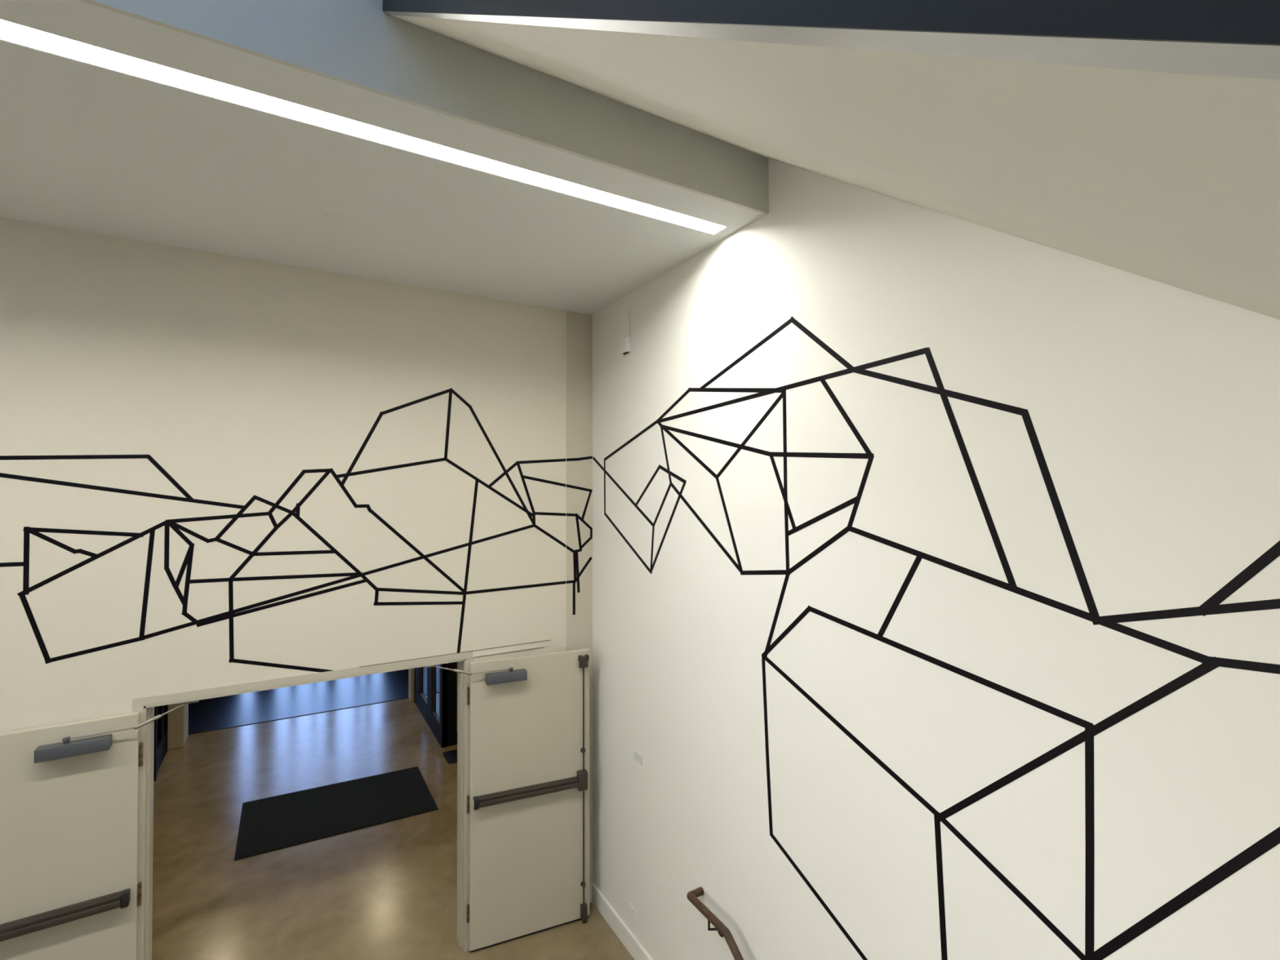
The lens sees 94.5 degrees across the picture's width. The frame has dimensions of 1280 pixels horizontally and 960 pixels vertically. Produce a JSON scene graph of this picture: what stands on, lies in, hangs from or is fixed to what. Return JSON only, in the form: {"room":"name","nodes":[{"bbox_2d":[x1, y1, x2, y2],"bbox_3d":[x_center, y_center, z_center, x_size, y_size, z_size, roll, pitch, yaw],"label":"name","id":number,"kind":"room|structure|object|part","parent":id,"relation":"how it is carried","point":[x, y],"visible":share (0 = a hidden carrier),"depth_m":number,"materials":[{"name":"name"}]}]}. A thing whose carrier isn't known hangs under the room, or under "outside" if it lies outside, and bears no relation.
{"room":"stairwell","nodes":[
{"label":"stairwell","id":0,"kind":"room"},
{"bbox_2d":[156,704,168,773],"bbox_3d":[-5.937,2.027,7.293,0.070,2.950,0.900,0,-1,-31],"label":"glass wall","id":1,"kind":"structure","parent":0,"point":[162,722],"depth_m":7.33,"materials":[{"name":"black glass"}]},
{"bbox_2d":[167,702,188,750],"bbox_3d":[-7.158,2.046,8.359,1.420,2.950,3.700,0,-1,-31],"label":"column","id":2,"kind":"structure","parent":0,"point":[178,718],"depth_m":7.73,"materials":[{"name":"beige paint"}]},
{"bbox_2d":[0,217,566,733],"bbox_3d":[-3.538,1.019,3.102,6.763,4.828,0.144,0,-1,-31],"label":"wall","id":3,"kind":"structure","parent":0,"point":[238,376],"depth_m":3.70,"materials":[{"name":"paint"}]},
{"bbox_2d":[0,387,592,672],"bbox_3d":[-2.251,0.299,3.799,4.317,1.962,0.001,0,-1,-31],"label":"drawing","id":4,"kind":"object","parent":3,"relation":"attached to","point":[168,523],"visible":1,"depth_m":3.73,"materials":[{"name":"black paint"}]},
{"bbox_2d":[132,651,473,959],"bbox_3d":[-2.110,2.352,3.933,1.945,2.180,0.156,0,-1,-31],"label":"door frame","id":5,"kind":"structure","parent":3,"relation":"in","point":[145,706],"depth_m":3.79,"materials":[{"name":"beige paint"}]},
{"bbox_2d":[0,700,199,959],"bbox_3d":[-3.119,2.371,3.173,1.188,2.112,0.148,0,-1,-34],"label":"door leaf","id":6,"kind":"structure","parent":5,"relation":"attached to","point":[70,889],"depth_m":3.20,"materials":[{"name":"paint"}]},
{"bbox_3d":[-3.251,2.369,3.125,0.915,2.083,0.044,0,-1,-32],"label":"door panel","id":7,"kind":"part","parent":6,"relation":"part of","materials":[{"name":"paint"}]},
{"bbox_3d":[-2.955,1.389,3.255,0.302,0.022,0.022,0,-1,-28],"label":"closer arm","id":8,"kind":"part","parent":6,"relation":"part of","materials":[{"name":"silver metal"}]},
{"bbox_2d":[424,648,589,952],"bbox_3d":[-0.959,2.385,4.420,1.226,2.112,0.135,0,-1,-23],"label":"door leaf","id":9,"kind":"structure","parent":5,"relation":"attached to","point":[528,798],"depth_m":4.47,"materials":[{"name":"paint"}]},
{"bbox_3d":[-1.098,1.401,4.341,0.303,0.022,0.022,0,-1,-28],"label":"closer arm","id":10,"kind":"part","parent":9,"relation":"part of","materials":[{"name":"silver metal"}]},
{"bbox_3d":[-0.439,2.870,4.619,0.013,0.937,0.013,0,-1,-23],"label":"vertical rod","id":11,"kind":"part","parent":9,"relation":"part of","materials":[{"name":"grey metal"}]},
{"bbox_3d":[-0.442,1.873,4.634,0.013,0.818,0.013,0,-1,-23],"label":"vertical rod","id":12,"kind":"part","parent":9,"relation":"part of","materials":[{"name":"grey metal"}]},
{"bbox_2d":[359,640,550,667],"bbox_3d":[-1.303,1.290,4.343,1.378,0.050,0.007,0,-1,-31],"label":"door frame","id":13,"kind":"structure","parent":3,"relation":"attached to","point":[545,640],"depth_m":4.38,"materials":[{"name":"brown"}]},
{"bbox_2d":[565,311,566,636],"bbox_3d":[-0.599,-0.055,4.787,0.004,2.643,0.004,0,-1,-31],"label":"trim","id":14,"kind":"structure","parent":3,"relation":"attached to","point":[566,311],"depth_m":4.79,"materials":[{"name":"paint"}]},
{"bbox_2d":[589,883,591,902],"bbox_3d":[-3.399,3.360,3.059,6.986,0.145,0.014,0,-1,-31],"label":"baseboard","id":15,"kind":"structure","parent":3,"relation":"attached to","point":[590,884],"depth_m":4.83,"materials":[{"name":"white paint"}]},
{"bbox_2d":[0,0,765,315],"bbox_3d":[-2.875,-1.535,2.244,7.000,0.250,2.090,0,-1,-31],"label":"ceiling","id":16,"kind":"structure","parent":0,"point":[84,147],"depth_m":2.80,"materials":[{"name":"white paint"}]},
{"bbox_2d":[324,213,343,222],"bbox_3d":[-1.629,-1.397,3.150,0.094,0.004,0.094,0,-1,-31],"label":"sprinkler cover","id":17,"kind":"object","parent":16,"relation":"attached to","point":[333,217],"visible":1,"depth_m":3.14,"materials":[{"name":"white paint"}]},
{"bbox_2d":[0,18,726,235],"bbox_3d":[-2.261,-1.442,1.714,6.315,0.044,0.120,0,-1,-31],"label":"ceiling light","id":18,"kind":"object","parent":16,"relation":"attached to","point":[13,33],"visible":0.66,"depth_m":2.33,"materials":[{"name":"white plastic"}]},
{"bbox_2d":[151,697,634,959],"bbox_3d":[-2.112,3.535,3.450,9.600,0.200,17.350,0,-1,-31],"label":"floor","id":19,"kind":"structure","parent":0,"point":[388,891],"depth_m":5.32,"materials":[{"name":"concrete"}]},
{"bbox_2d":[153,706,157,781],"bbox_3d":[-5.821,2.020,6.798,0.425,2.950,0.070,0,-1,-31],"label":"column","id":20,"kind":"structure","parent":19,"relation":"on","point":[156,707],"depth_m":6.86,"materials":[{"name":"black metal"}]},
{"bbox_2d":[188,668,408,734],"bbox_3d":[-5.557,3.538,9.935,5.400,0.008,2.522,0,-1,-31],"label":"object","id":21,"kind":"object","parent":19,"relation":"on","point":[211,714],"visible":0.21,"depth_m":9.41,"materials":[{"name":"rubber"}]},
{"bbox_2d":[234,766,438,861],"bbox_3d":[-3.204,3.477,6.303,1.785,0.009,1.220,0,-1,-31],"label":"floor mat","id":22,"kind":"object","parent":19,"relation":"on","point":[268,824],"visible":1,"depth_m":6.22,"materials":[{"name":"black rubber"}]},
{"bbox_2d":[439,662,456,746],"bbox_3d":[-2.553,2.028,7.861,0.180,2.950,0.160,0,-1,-31],"label":"column corner","id":23,"kind":"structure","parent":19,"relation":"on","point":[451,676],"depth_m":7.79,"materials":[{"name":"black metal"}]},
{"bbox_2d":[442,749,457,764],"bbox_3d":[-1.925,3.494,7.727,1.210,0.010,0.370,0,-1,-31],"label":"floor mat","id":24,"kind":"object","parent":19,"relation":"on","point":[451,756],"visible":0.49,"depth_m":7.46,"materials":[{"name":"black rubber"}]},
{"bbox_2d":[408,668,413,701],"bbox_3d":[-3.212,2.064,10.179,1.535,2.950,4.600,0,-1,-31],"label":"column","id":25,"kind":"structure","parent":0,"point":[411,682],"depth_m":9.42,"materials":[{"name":"beige paint"}]},
{"bbox_2d":[78,0,768,215],"bbox_3d":[-2.337,-2.160,1.346,7.000,1.474,0.020,0,-1,-31],"label":"ceiling beam","id":26,"kind":"structure","parent":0,"point":[357,43],"depth_m":2.29,"materials":[{"name":"white paint"}]},
{"bbox_2d":[413,662,447,747],"bbox_3d":[-3.069,2.040,8.612,0.070,2.950,1.980,0,-1,-31],"label":"glass wall","id":27,"kind":"structure","parent":0,"point":[428,691],"depth_m":8.29,"materials":[{"name":"black glass"}]},
{"bbox_3d":[-3.209,2.174,8.847,0.008,2.230,0.630,0,-1,-31],"label":"glass pane","id":28,"kind":"part","parent":27,"relation":"part of","materials":[{"name":"clear glass"}]},
{"bbox_3d":[-2.757,2.162,8.086,0.008,2.230,0.560,0,-1,-31],"label":"glass pane","id":29,"kind":"part","parent":27,"relation":"part of","materials":[{"name":"clear glass"}]},
{"bbox_2d":[456,662,457,744],"bbox_3d":[-1.231,2.036,8.594,2.848,2.950,0.050,0,-1,-31],"label":"glass","id":30,"kind":"object","parent":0,"point":[456,662],"visible":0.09,"depth_m":7.85,"materials":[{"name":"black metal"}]},
{"bbox_2d":[566,311,592,883],"bbox_3d":[-0.530,1.039,4.891,0.236,4.828,0.140,0,-1,-31],"label":"wall panel","id":31,"kind":"object","parent":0,"point":[579,326],"visible":0.57,"depth_m":4.85,"materials":[{"name":"paint"}]},
{"bbox_2d":[390,14,1279,319],"bbox_3d":[0.926,-0.420,0.865,1.854,3.183,4.090,0,-1,-31],"label":"ceiling","id":32,"kind":"structure","parent":0,"point":[1172,179],"depth_m":0.59,"materials":[{"name":"paint"}]},
{"bbox_2d":[382,0,1279,79],"bbox_3d":[0.119,-0.465,0.387,0.026,3.263,4.090,0,-1,-31],"label":"stair stringer","id":33,"kind":"object","parent":32,"relation":"attached to","point":[1238,38],"visible":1,"depth_m":0.29,"materials":[{"name":"white paint"}]},
{"bbox_2d":[591,158,1279,959],"bbox_3d":[1.934,0.990,1.121,0.150,11.600,9.140,0,-1,-31],"label":"wall","id":34,"kind":"structure","parent":0,"point":[1153,406],"depth_m":2.31,"materials":[{"name":"paint"}]},
{"bbox_2d":[591,882,653,959],"bbox_3d":[0.041,3.367,4.122,0.014,0.147,1.700,0,-1,-31],"label":"baseboard","id":35,"kind":"structure","parent":34,"relation":"attached to","point":[633,945],"depth_m":4.45,"materials":[{"name":"white paint"}]},
{"bbox_2d":[621,307,631,355],"bbox_3d":[-0.106,-1.102,4.393,0.040,0.348,0.090,0,-1,-31],"label":"wall sensor","id":36,"kind":"object","parent":34,"relation":"attached to","point":[625,340],"visible":1,"depth_m":4.37,"materials":[{"name":"white plastic"}]},
{"bbox_2d":[628,902,636,924],"bbox_3d":[-0.053,3.145,4.288,0.008,0.095,0.116,0,-1,-31],"label":"outlet plate","id":37,"kind":"object","parent":34,"relation":"attached to","point":[632,912],"visible":1,"depth_m":4.29,"materials":[{"name":"paint"}]},
{"bbox_2d":[633,749,642,764],"bbox_3d":[-0.015,1.990,4.241,0.004,0.067,0.115,0,-1,-31],"label":"wall label","id":38,"kind":"object","parent":34,"relation":"attached to","point":[637,757],"visible":1,"depth_m":4.24,"materials":[{"name":"white paper"}]},
{"bbox_2d":[686,886,743,959],"bbox_3d":[1.748,4.291,1.142,0.112,3.730,5.584,0,-1,-31],"label":"handrail","id":39,"kind":"object","parent":34,"relation":"attached to","point":[723,931],"visible":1,"depth_m":3.33,"materials":[{"name":"brown"}]},
{"bbox_2d":[592,316,1279,959],"bbox_3d":[0.820,0.950,2.849,0.001,3.548,4.740,0,-1,-31],"label":"drawing","id":40,"kind":"object","parent":34,"relation":"attached to","point":[1211,606],"visible":1,"depth_m":2.14,"materials":[{"name":"black paint"}]}
]}

